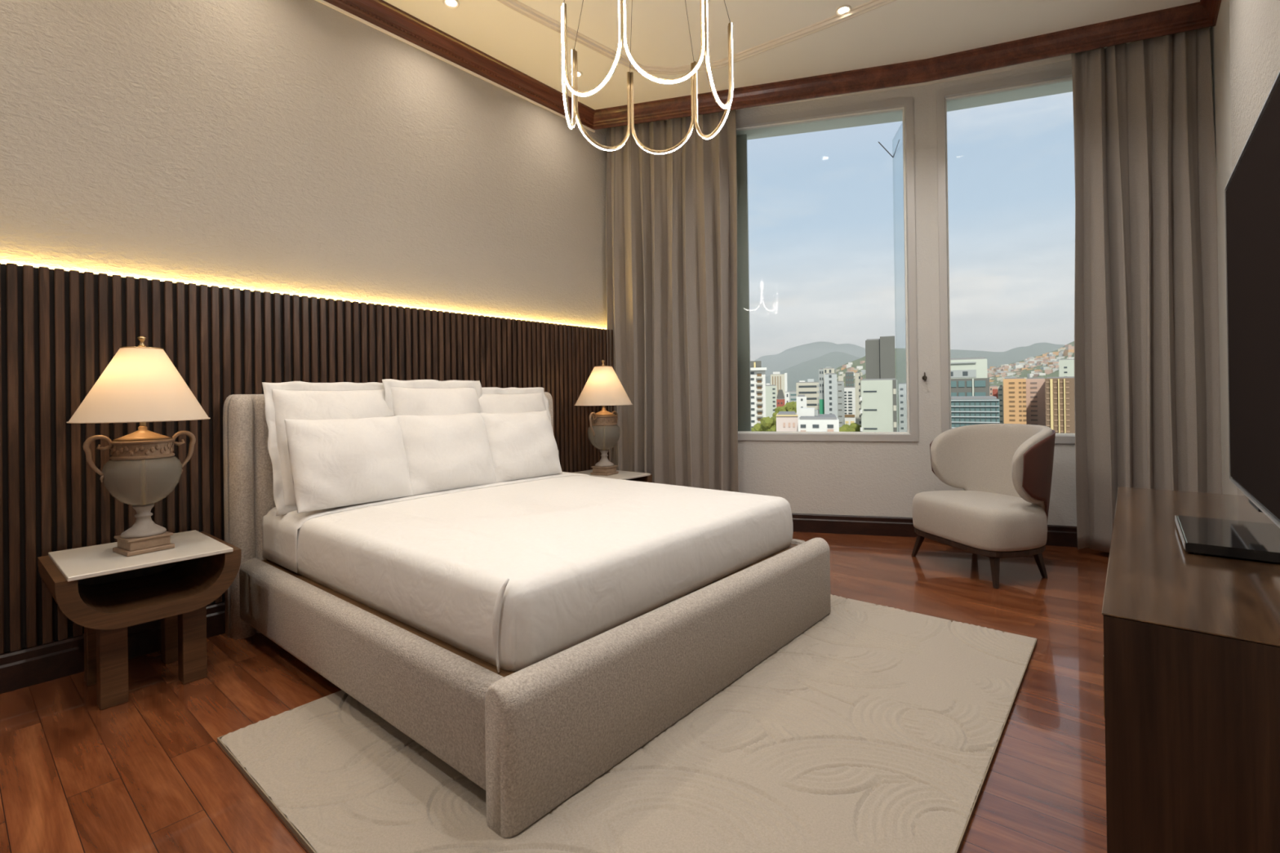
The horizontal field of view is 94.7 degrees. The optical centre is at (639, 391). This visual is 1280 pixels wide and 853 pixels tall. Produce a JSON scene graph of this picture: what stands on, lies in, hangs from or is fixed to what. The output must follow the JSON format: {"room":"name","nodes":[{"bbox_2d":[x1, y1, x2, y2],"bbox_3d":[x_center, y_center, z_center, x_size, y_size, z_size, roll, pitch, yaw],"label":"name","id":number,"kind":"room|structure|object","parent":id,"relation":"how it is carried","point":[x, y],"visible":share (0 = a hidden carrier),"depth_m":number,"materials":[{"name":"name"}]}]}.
{"room":"hotel room","nodes":[
{"label":"hotel room","id":0,"kind":"room"},
{"bbox_2d":[0,0,607,654],"bbox_3d":[-2.060,-0.606,3.365,0.150,3.690,6.036,-1,0,40],"label":"wall","id":1,"kind":"structure","parent":0,"point":[301,148],"depth_m":3.32,"materials":[{"name":"paint"}]},
{"bbox_2d":[0,601,225,693],"bbox_3d":[-1.973,1.160,3.231,0.022,0.155,5.620,-1,0,40],"label":"baseboard","id":2,"kind":"structure","parent":1,"relation":"attached to","point":[22,668],"depth_m":2.57,"materials":[{"name":"brown wood"}]},
{"bbox_2d":[0,262,613,654],"bbox_3d":[-1.991,0.268,3.278,0.045,1.630,5.640,-1,0,40],"label":"wall panel","id":3,"kind":"object","parent":1,"relation":"attached to","point":[60,330],"visible":0.51,"depth_m":2.91,"materials":[{"name":"black wood"}]},
{"bbox_2d":[315,0,595,132],"bbox_3d":[-2.131,-2.306,3.186,0.013,0.015,5.390,-1,0,40],"label":"trim","id":4,"kind":"structure","parent":1,"relation":"attached to","point":[322,2],"depth_m":4.06,"materials":[{"name":"beige paint"}]},
{"bbox_2d":[323,0,595,128],"bbox_3d":[-2.112,-2.382,3.158,0.080,0.137,5.371,-1,0,40],"label":"trim","id":5,"kind":"structure","parent":1,"relation":"attached to","point":[381,9],"depth_m":4.15,"materials":[{"name":"brown wood"}]},
{"bbox_2d":[0,531,1109,852],"bbox_3d":[0.134,1.268,2.638,4.305,0.120,7.608,-1,0,40],"label":"floor","id":6,"kind":"structure","parent":0,"point":[149,772],"depth_m":2.13,"materials":[{"name":"brown wood"}]},
{"bbox_2d":[37,529,241,710],"bbox_3d":[-2.136,0.958,2.528,0.568,0.558,0.580,-1,0,40],"label":"nightstand","id":7,"kind":"object","parent":6,"relation":"on","point":[105,592],"visible":0.99,"depth_m":2.48,"materials":[{"name":"brown wood"}]},
{"bbox_2d":[66,336,210,556],"bbox_3d":[-2.136,0.220,2.533,0.470,0.917,0.470,-1,0,21],"label":"table lamp","id":8,"kind":"object","parent":7,"relation":"on","point":[141,384],"visible":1,"depth_m":2.45,"materials":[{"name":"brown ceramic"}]},
{"bbox_2d":[222,391,831,838],"bbox_3d":[-0.557,0.606,3.103,2.363,1.225,2.155,-1,0,40],"label":"bed","id":9,"kind":"object","parent":6,"relation":"on","point":[532,737],"visible":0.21,"depth_m":2.04,"materials":[{"name":"fabric"}]},
{"bbox_2d":[262,471,792,672],"bbox_3d":[-0.541,0.698,3.096,2.026,0.295,1.943,-1,0,40],"label":"mattress","id":10,"kind":"object","parent":9,"relation":"on","point":[514,575],"visible":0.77,"depth_m":2.34,"materials":[{"name":"white fabric"}]},
{"bbox_2d":[262,381,390,515],"bbox_3d":[-1.623,0.274,3.187,0.270,0.664,0.690,-1,0,40],"label":"pillow","id":11,"kind":"object","parent":10,"relation":"on","point":[292,400],"visible":0.42,"depth_m":3.05,"materials":[{"name":"white fabric"}]},
{"bbox_2d":[284,415,413,513],"bbox_3d":[-1.473,0.349,3.022,0.246,0.438,0.583,-1,0,43],"label":"pillow","id":12,"kind":"object","parent":10,"relation":"on","point":[345,462],"visible":1,"depth_m":2.92,"materials":[{"name":"white fabric"}]},
{"bbox_2d":[382,378,481,415],"bbox_3d":[-1.222,0.260,3.650,0.260,0.674,0.694,-1,0,38],"label":"pillow","id":13,"kind":"object","parent":10,"relation":"on","point":[416,397],"visible":0.43,"depth_m":3.59,"materials":[{"name":"white fabric"}]},
{"bbox_2d":[398,412,496,495],"bbox_3d":[-1.121,0.346,3.447,0.264,0.438,0.572,-1,0,41],"label":"pillow","id":14,"kind":"object","parent":10,"relation":"on","point":[446,452],"visible":0.92,"depth_m":3.35,"materials":[{"name":"white fabric"}]},
{"bbox_2d":[478,386,558,450],"bbox_3d":[-0.864,0.283,4.109,0.266,0.633,0.684,-1,0,40],"label":"pillow","id":15,"kind":"object","parent":10,"relation":"on","point":[492,399],"visible":0.26,"depth_m":4.09,"materials":[{"name":"white fabric"}]},
{"bbox_2d":[480,410,562,482],"bbox_3d":[-0.772,0.346,3.864,0.242,0.434,0.560,-1,0,40],"label":"pillow","id":16,"kind":"object","parent":10,"relation":"on","point":[523,446],"visible":0.9,"depth_m":3.77,"materials":[{"name":"white fabric"}]},
{"bbox_2d":[574,469,652,482],"bbox_3d":[-0.295,0.942,4.734,0.568,0.558,0.580,-1,0,40],"label":"nightstand","id":17,"kind":"object","parent":6,"relation":"on","point":[623,475],"visible":0.13,"depth_m":4.74,"materials":[{"name":"brown wood"}]},
{"bbox_2d":[574,360,632,475],"bbox_3d":[-0.291,0.203,4.744,0.470,0.917,0.470,-1,0,21],"label":"table lamp","id":18,"kind":"object","parent":17,"relation":"on","point":[603,388],"visible":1,"depth_m":4.64,"materials":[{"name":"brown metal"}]},
{"bbox_2d":[217,594,1037,852],"bbox_3d":[0.200,1.194,2.425,2.113,0.021,2.711,-1,0,40],"label":"rug","id":19,"kind":"object","parent":6,"relation":"on","point":[875,728],"visible":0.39,"depth_m":1.87,"materials":[{"name":"beige carpet"}]},
{"bbox_2d":[911,423,1055,588],"bbox_3d":[2.356,0.705,3.984,0.730,0.955,0.818,-1,0,-13],"label":"armchair","id":20,"kind":"object","parent":6,"relation":"on","point":[1004,471],"visible":1,"depth_m":3.83,"materials":[{"name":"fabric"}]},
{"bbox_2d":[1101,486,1279,852],"bbox_3d":[1.722,0.808,1.784,0.471,0.750,1.953,-1,0,40],"label":"media cabinet","id":21,"kind":"object","parent":6,"relation":"on","point":[1191,657],"visible":0.91,"depth_m":1.13,"materials":[{"name":"brown wood"}]},
{"bbox_2d":[1174,515,1279,562],"bbox_3d":[1.718,0.417,1.665,0.288,0.031,0.440,-1,0,40],"label":"media box","id":22,"kind":"object","parent":21,"relation":"on","point":[1260,541],"visible":1,"depth_m":1.62,"materials":[{"name":"black plastic"}]},
{"bbox_2d":[622,84,934,517],"bbox_3d":[1.109,-0.641,5.217,2.661,3.690,0.160,-1,0,15],"label":"wall","id":23,"kind":"structure","parent":0,"point":[835,477],"depth_m":4.92,"materials":[{"name":"paint"}]},
{"bbox_2d":[736,96,918,441],"bbox_3d":[1.408,-0.897,5.351,2.378,3.195,0.596,-1,0,15],"label":"window","id":24,"kind":"structure","parent":23,"relation":"in","point":[900,109],"depth_m":5.06,"materials":[{"name":"silver metal"}]},
{"bbox_2d":[592,1,1214,129],"bbox_3d":[1.673,-2.428,4.566,4.406,0.137,0.204,-1,0,19],"label":"trim","id":25,"kind":"structure","parent":23,"relation":"attached to","point":[1192,16],"depth_m":4.45,"materials":[{"name":"brown wood"}]},
{"bbox_2d":[922,372,927,381],"bbox_3d":[2.316,-0.123,4.787,0.036,0.072,0.053,-1,0,15],"label":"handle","id":26,"kind":"object","parent":23,"relation":"attached to","point":[924,377],"visible":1,"depth_m":4.79,"materials":[{"name":"brown metal"}]},
{"bbox_2d":[382,0,1210,124],"bbox_3d":[0.118,-2.558,2.654,4.455,0.150,7.758,-1,0,40],"label":"ceiling","id":27,"kind":"structure","parent":0,"point":[898,31],"depth_m":4.07,"materials":[{"name":"white paint"}]},
{"bbox_2d":[443,0,459,8],"bbox_3d":[-1.192,-2.456,3.720,0.100,0.009,0.100,-1,0,40],"label":"recessed light","id":28,"kind":"object","parent":27,"relation":"in","point":[450,3],"visible":1,"depth_m":3.73,"materials":[{"name":"beige paint"}]},
{"bbox_2d":[569,70,582,77],"bbox_3d":[-0.496,-2.462,4.568,0.100,0.009,0.100,-1,0,40],"label":"recessed light","id":29,"kind":"object","parent":27,"relation":"in","point":[580,73],"visible":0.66,"depth_m":4.56,"materials":[{"name":"beige paint"}]},
{"bbox_2d":[560,0,733,154],"bbox_3d":[0.014,-1.782,2.367,0.684,1.399,0.668,-1,0,14],"label":"chandelier","id":30,"kind":"object","parent":27,"relation":"hanging from","point":[622,9],"visible":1,"depth_m":2.33,"materials":[{"name":"gold metal"}]},
{"bbox_2d":[496,0,896,75],"bbox_3d":[-0.346,-2.468,2.131,3.000,0.020,5.062,-1,0,40],"label":"trim","id":31,"kind":"structure","parent":27,"relation":"attached to","point":[517,6],"depth_m":4.10,"materials":[{"name":"beige paint"}]},
{"bbox_2d":[835,4,851,15],"bbox_3d":[1.328,-2.489,3.846,0.100,0.009,0.100,-1,0,40],"label":"recessed light","id":32,"kind":"object","parent":27,"relation":"in","point":[839,11],"visible":1,"depth_m":3.84,"materials":[{"name":"beige paint"}]},
{"bbox_3d":[0.256,-2.441,5.184,1.061,0.067,0.487,-1,0,40],"label":"track","id":33,"kind":"object","parent":27,"relation":"attached to","visible":0},
{"bbox_2d":[605,109,738,492],"bbox_3d":[0.280,-0.608,5.176,1.173,3.596,0.174,-1,0,17],"label":"curtain","id":34,"kind":"object","parent":33,"relation":"hanging from","point":[671,218],"visible":0.81,"depth_m":5.15,"materials":[{"name":"beige fabric"}]},
{"bbox_3d":[3.458,-2.487,4.104,0.753,0.067,0.253,-1,0,40],"label":"track","id":35,"kind":"object","parent":27,"relation":"attached to","visible":0},
{"bbox_2d":[1071,26,1222,552],"bbox_3d":[3.483,-0.661,4.092,0.806,3.581,0.165,-1,0,25],"label":"curtain","id":36,"kind":"object","parent":35,"relation":"hanging from","point":[1147,372],"visible":0.85,"depth_m":4.08,"materials":[{"name":"beige fabric"}]},
{"bbox_2d":[791,513,1089,548],"bbox_3d":[1.966,1.113,4.860,4.452,0.155,0.126,-1,0,17],"label":"baseboard","id":37,"kind":"structure","parent":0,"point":[1057,535],"depth_m":4.90,"materials":[{"name":"brown wood"}]},
{"bbox_2d":[928,59,1076,526],"bbox_3d":[3.291,-0.673,4.544,1.895,3.690,0.160,-1,0,20],"label":"wall","id":38,"kind":"structure","parent":0,"point":[1062,511],"depth_m":4.77,"materials":[{"name":"paint"}]},
{"bbox_2d":[936,66,1075,444],"bbox_3d":[3.130,-1.049,4.682,1.853,2.992,0.332,-1,0,20],"label":"window","id":39,"kind":"structure","parent":38,"relation":"in","point":[1060,81],"depth_m":4.75,"materials":[{"name":"silver metal"}]},
{"bbox_2d":[1209,0,1279,495],"bbox_3d":[1.785,-0.664,1.311,0.222,3.690,7.808,-1,0,40],"label":"wall","id":40,"kind":"structure","parent":0,"point":[1254,24],"depth_m":3.11,"materials":[{"name":"paint"}]},
{"bbox_2d":[1200,0,1221,26],"bbox_3d":[1.491,-2.437,1.194,0.080,0.137,6.972,-1,0,40],"label":"trim","id":41,"kind":"structure","parent":40,"relation":"attached to","point":[1212,6],"depth_m":3.76,"materials":[{"name":"brown wood"}]},
{"bbox_2d":[1224,71,1279,528],"bbox_3d":[1.576,-0.195,1.350,0.160,1.072,1.905,-1,0,40],"label":"television","id":42,"kind":"object","parent":40,"relation":"attached to","point":[1252,189],"visible":1,"depth_m":1.64,"materials":[{"name":"black plastic"}]},
{"label":"outside","id":43,"kind":"structure","parent":0,"visible":0},
{"label":"ground","id":44,"kind":"structure","parent":43,"visible":0},
{"bbox_2d":[750,360,766,427],"bbox_3d":[24.817,20.008,126.185,4.862,52.615,15.200,-1,0,11],"label":"building","id":45,"kind":"structure","parent":44,"relation":"on","point":[757,376],"depth_m":119.82,"materials":[{"name":"white concrete"}]},
{"bbox_2d":[753,415,776,431],"bbox_3d":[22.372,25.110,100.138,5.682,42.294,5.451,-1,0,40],"label":"tree","id":46,"kind":"object","parent":44,"relation":"on","point":[767,424],"visible":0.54,"depth_m":98.55,"materials":[{"name":"green plant"}]},
{"bbox_2d":[765,383,776,417],"bbox_3d":[46.131,21.707,206.691,3.817,49.216,14.120,-1,0,13],"label":"building","id":47,"kind":"structure","parent":44,"relation":"on","point":[771,389],"depth_m":200.04,"materials":[{"name":"white concrete"}]},
{"bbox_2d":[770,372,786,399],"bbox_3d":[134.401,13.663,569.203,15.396,65.500,20.400,-1,0,13],"label":"building","id":48,"kind":"structure","parent":44,"relation":"on","point":[777,379],"depth_m":559.54,"materials":[{"name":"beige concrete"}]},
{"bbox_2d":[772,409,786,417],"bbox_3d":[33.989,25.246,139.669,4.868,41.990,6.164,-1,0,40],"label":"tree","id":49,"kind":"object","parent":44,"relation":"on","point":[774,414],"visible":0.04,"depth_m":139.53,"materials":[{"name":"green plant"}]},
{"bbox_2d":[776,389,785,407],"bbox_3d":[60.355,22.694,251.660,3.364,47.179,14.120,-1,0,13],"label":"building","id":50,"kind":"structure","parent":44,"relation":"on","point":[780,397],"depth_m":245.22,"materials":[{"name":"red brick"}]},
{"bbox_2d":[774,402,796,413],"bbox_3d":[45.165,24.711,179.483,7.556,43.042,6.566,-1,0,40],"label":"tree","id":51,"kind":"object","parent":44,"relation":"on","point":[788,406],"visible":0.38,"depth_m":177.40,"materials":[{"name":"green plant"}]},
{"bbox_2d":[784,391,789,404],"bbox_3d":[85.021,23.065,336.634,3.823,46.378,14.120,-1,0,14],"label":"building","id":52,"kind":"structure","parent":44,"relation":"on","point":[786,393],"depth_m":330.22,"materials":[{"name":"white concrete"}]},
{"bbox_2d":[776,411,798,431],"bbox_3d":[24.632,24.813,97.587,3.296,42.809,12.300,-1,0,14],"label":"building","id":53,"kind":"structure","parent":44,"relation":"on","point":[786,421],"depth_m":91.99,"materials":[{"name":"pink concrete"}]},
{"bbox_2d":[789,391,796,402],"bbox_3d":[80.131,22.871,306.623,4.098,46.684,14.120,-1,0,15],"label":"building","id":54,"kind":"structure","parent":44,"relation":"on","point":[793,397],"depth_m":300.01,"materials":[{"name":"white concrete"}]},
{"bbox_2d":[790,401,796,412],"bbox_3d":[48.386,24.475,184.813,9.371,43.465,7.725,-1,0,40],"label":"tree","id":55,"kind":"object","parent":44,"relation":"on","point":[793,403],"visible":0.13,"depth_m":182.34,"materials":[{"name":"green plant"}]},
{"bbox_2d":[796,394,806,419],"bbox_3d":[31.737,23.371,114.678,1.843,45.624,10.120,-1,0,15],"label":"building","id":56,"kind":"structure","parent":44,"relation":"on","point":[802,398],"depth_m":110.07,"materials":[{"name":"white concrete"}]},
{"bbox_2d":[795,378,819,413],"bbox_3d":[77.279,20.183,269.482,10.316,51.875,20.120,-1,0,16],"label":"building","id":57,"kind":"structure","parent":44,"relation":"on","point":[810,388],"depth_m":259.76,"materials":[{"name":"beige concrete"}]},
{"bbox_2d":[807,378,813,382],"bbox_3d":[76.769,-4.947,265.003,2.715,1.638,7.000,-1,0,16],"label":"plant","id":58,"kind":"object","parent":57,"relation":"on","point":[808,380],"depth_m":261.64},
{"bbox_2d":[797,407,839,431],"bbox_3d":[28.789,24.393,94.236,5.855,43.515,14.800,-1,0,17],"label":"building","id":59,"kind":"structure","parent":44,"relation":"on","point":[809,420],"depth_m":88.32,"materials":[{"name":"white concrete"}]},
{"bbox_2d":[818,368,824,413],"bbox_3d":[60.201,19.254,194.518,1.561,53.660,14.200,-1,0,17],"label":"building","id":60,"kind":"structure","parent":44,"relation":"on","point":[821,391],"depth_m":187.93,"materials":[{"name":"white concrete"}]},
{"bbox_2d":[823,366,834,389],"bbox_3d":[76.208,18.090,236.535,4.043,55.858,14.120,-1,0,18],"label":"building","id":61,"kind":"structure","parent":44,"relation":"on","point":[828,369],"depth_m":230.25,"materials":[{"name":"white concrete"}]},
{"bbox_2d":[824,373,837,417],"bbox_3d":[61.332,20.142,188.525,3.760,51.814,14.120,-1,0,18],"label":"building","id":62,"kind":"structure","parent":44,"relation":"on","point":[830,379],"depth_m":181.92,"materials":[{"name":"white concrete"}]},
{"bbox_2d":[836,375,844,427],"bbox_3d":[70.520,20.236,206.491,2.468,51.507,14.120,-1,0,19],"label":"building","id":63,"kind":"structure","parent":44,"relation":"on","point":[841,408],"depth_m":199.95,"materials":[{"name":"concrete"}]},
{"bbox_2d":[844,371,853,386],"bbox_3d":[124.541,17.099,349.290,4.522,57.346,20.120,-1,0,20],"label":"building","id":64,"kind":"structure","parent":44,"relation":"on","point":[849,375],"depth_m":339.96,"materials":[{"name":"concrete"}]},
{"bbox_2d":[844,386,855,425],"bbox_3d":[79.106,22.041,221.415,4.179,47.774,14.200,-1,0,20],"label":"building","id":65,"kind":"structure","parent":44,"relation":"on","point":[849,392],"depth_m":214.93,"materials":[{"name":"white concrete"}]},
{"bbox_2d":[839,422,861,431],"bbox_3d":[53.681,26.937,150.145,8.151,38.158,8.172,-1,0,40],"label":"tree","id":66,"kind":"object","parent":44,"relation":"on","point":[853,427],"visible":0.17,"depth_m":148.06,"materials":[{"name":"green plant"}]},
{"bbox_2d":[854,372,861,425],"bbox_3d":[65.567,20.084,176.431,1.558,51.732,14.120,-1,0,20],"label":"building","id":67,"kind":"structure","parent":44,"relation":"on","point":[857,375],"depth_m":169.98,"materials":[{"name":"beige concrete"}]},
{"bbox_2d":[859,377,897,431],"bbox_3d":[59.796,21.384,147.024,8.284,49.078,16.800,-1,0,22],"label":"building","id":68,"kind":"structure","parent":44,"relation":"on","point":[878,411],"depth_m":140.03,"materials":[{"name":"white concrete"}]},
{"bbox_2d":[865,336,895,378],"bbox_3d":[68.752,15.471,167.819,7.399,60.811,19.000,-1,0,22],"label":"building","id":69,"kind":"structure","parent":44,"relation":"on","point":[880,362],"depth_m":159.06,"materials":[{"name":"concrete"}]},
{"bbox_2d":[898,382,906,431],"bbox_3d":[88.582,21.397,196.248,3.763,48.632,14.120,-1,0,24],"label":"building","id":70,"kind":"structure","parent":44,"relation":"on","point":[902,386],"depth_m":190.23,"materials":[{"name":"white concrete"}]},
{"bbox_2d":[950,356,989,396],"bbox_3d":[61.975,19.824,111.668,7.391,51.892,16.500,-1,0,29],"label":"building","id":71,"kind":"structure","parent":44,"relation":"on","point":[969,375],"depth_m":104.49,"materials":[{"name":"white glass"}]},
{"bbox_2d":[951,395,999,428],"bbox_3d":[49.500,23.279,87.906,7.073,45.147,14.350,-1,0,29],"label":"building","id":72,"kind":"structure","parent":44,"relation":"on","point":[965,410],"depth_m":81.80,"materials":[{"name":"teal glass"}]},
{"bbox_2d":[989,385,998,399],"bbox_3d":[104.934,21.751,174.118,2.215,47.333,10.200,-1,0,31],"label":"building","id":73,"kind":"structure","parent":44,"relation":"on","point":[993,388],"depth_m":169.94,"materials":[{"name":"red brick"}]},
{"bbox_2d":[997,385,1004,423],"bbox_3d":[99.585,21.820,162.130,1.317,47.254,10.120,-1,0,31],"label":"building","id":74,"kind":"structure","parent":44,"relation":"on","point":[1000,389],"depth_m":157.94,"materials":[{"name":"grey concrete"}]},
{"bbox_2d":[1003,377,1026,424],"bbox_3d":[99.883,20.861,156.632,4.880,49.126,16.120,-1,0,32],"label":"building","id":75,"kind":"structure","parent":44,"relation":"on","point":[1014,388],"depth_m":149.94,"materials":[{"name":"orange concrete"}]},
{"bbox_2d":[1026,377,1045,426],"bbox_3d":[106.814,20.795,158.520,4.247,49.087,16.120,-1,0,34],"label":"building","id":76,"kind":"structure","parent":44,"relation":"on","point":[1035,387],"depth_m":151.96,"materials":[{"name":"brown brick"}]},
{"bbox_2d":[1044,376,1075,433],"bbox_3d":[103.769,20.869,144.245,6.698,48.920,16.500,-1,0,36],"label":"building","id":77,"kind":"structure","parent":44,"relation":"on","point":[1059,391],"depth_m":138.13,"materials":[{"name":"beige concrete"}]},
{"bbox_2d":[1058,359,1074,377],"bbox_3d":[224.575,13.745,307.181,9.208,61.097,18.120,-1,0,36],"label":"building","id":78,"kind":"structure","parent":44,"relation":"on","point":[1066,366],"depth_m":300.89,"materials":[{"name":"white concrete"}]},
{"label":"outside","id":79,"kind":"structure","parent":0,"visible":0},
{"bbox_2d":[988,341,1074,386],"bbox_3d":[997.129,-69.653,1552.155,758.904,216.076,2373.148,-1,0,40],"label":"hillside","id":80,"kind":"structure","parent":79,"point":[1024,374],"depth_m":1078.27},
{"bbox_2d":[1013,364,1021,368],"bbox_3d":[799.042,-44.965,1246.781,11.033,22.412,9.194,-1,0,14],"label":"house","id":81,"kind":"structure","parent":80,"relation":"on","point":[1015,366],"depth_m":1242.90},
{"bbox_2d":[1026,373,1033,377],"bbox_3d":[666.046,-21.338,1001.470,9.915,19.364,11.898,-1,0,16],"label":"house","id":82,"kind":"structure","parent":80,"relation":"on","point":[1029,375],"depth_m":996.99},
{"bbox_2d":[1036,360,1045,364],"bbox_3d":[808.274,-50.576,1186.943,9.987,22.536,11.984,-1,0,-8],"label":"house","id":83,"kind":"structure","parent":80,"relation":"on","point":[1038,362],"depth_m":1184.83,"materials":[{"name":"pink brick"}]},
{"bbox_2d":[1044,369,1053,374],"bbox_3d":[694.291,-28.734,1000.729,8.010,17.902,9.611,-1,0,-40],"label":"house","id":84,"kind":"structure","parent":80,"relation":"on","point":[1046,371],"depth_m":998.46,"materials":[{"name":"pink brick"}]},
{"bbox_2d":[1048,355,1055,359],"bbox_3d":[870.639,-65.354,1244.238,10.336,19.706,8.613,-1,0,33],"label":"house","id":85,"kind":"structure","parent":80,"relation":"on","point":[1050,357],"depth_m":1241.08,"materials":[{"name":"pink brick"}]},
{"bbox_2d":[1065,349,1074,355],"bbox_3d":[881.292,-75.572,1207.941,12.588,21.531,10.490,-1,0,3],"label":"house","id":86,"kind":"structure","parent":80,"relation":"on","point":[1067,351],"depth_m":1202.90,"materials":[{"name":"orange brick"}]},
{"bbox_2d":[1067,346,1074,349],"bbox_3d":[936.723,-88.536,1280.311,11.436,20.078,9.530,-1,0,29],"label":"house","id":87,"kind":"structure","parent":80,"relation":"on","point":[1068,347],"depth_m":1276.58,"materials":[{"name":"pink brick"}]},
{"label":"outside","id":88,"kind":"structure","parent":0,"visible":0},
{"bbox_2d":[834,348,906,424],"bbox_3d":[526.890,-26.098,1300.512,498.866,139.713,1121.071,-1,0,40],"label":"hillside","id":89,"kind":"structure","parent":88,"point":[900,353],"depth_m":1136.24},
{"bbox_2d":[856,365,862,369],"bbox_3d":[428.648,-40.603,1150.725,11.019,19.468,9.183,-1,0,12],"label":"house","id":90,"kind":"structure","parent":89,"relation":"on","point":[860,367],"depth_m":1146.13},
{"bbox_2d":[861,369,866,374],"bbox_3d":[415.532,-31.652,1091.341,9.253,18.313,7.711,-1,0,-36],"label":"house","id":91,"kind":"structure","parent":89,"relation":"on","point":[864,371],"depth_m":1087.26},
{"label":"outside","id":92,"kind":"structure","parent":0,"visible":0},
{"bbox_2d":[755,341,865,377],"bbox_3d":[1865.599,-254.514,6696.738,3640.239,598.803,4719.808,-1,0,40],"label":"mountain","id":93,"kind":"structure","parent":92,"point":[791,357],"depth_m":6161.24},
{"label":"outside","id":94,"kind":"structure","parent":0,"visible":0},
{"bbox_2d":[765,351,861,391],"bbox_3d":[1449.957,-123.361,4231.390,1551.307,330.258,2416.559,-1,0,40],"label":"mountain","id":95,"kind":"structure","parent":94,"point":[809,369],"depth_m":3929.73},
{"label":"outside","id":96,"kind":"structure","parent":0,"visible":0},
{"bbox_2d":[950,342,1065,368],"bbox_3d":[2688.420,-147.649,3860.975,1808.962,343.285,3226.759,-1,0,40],"label":"mountain","id":97,"kind":"structure","parent":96,"point":[995,359],"depth_m":3640.62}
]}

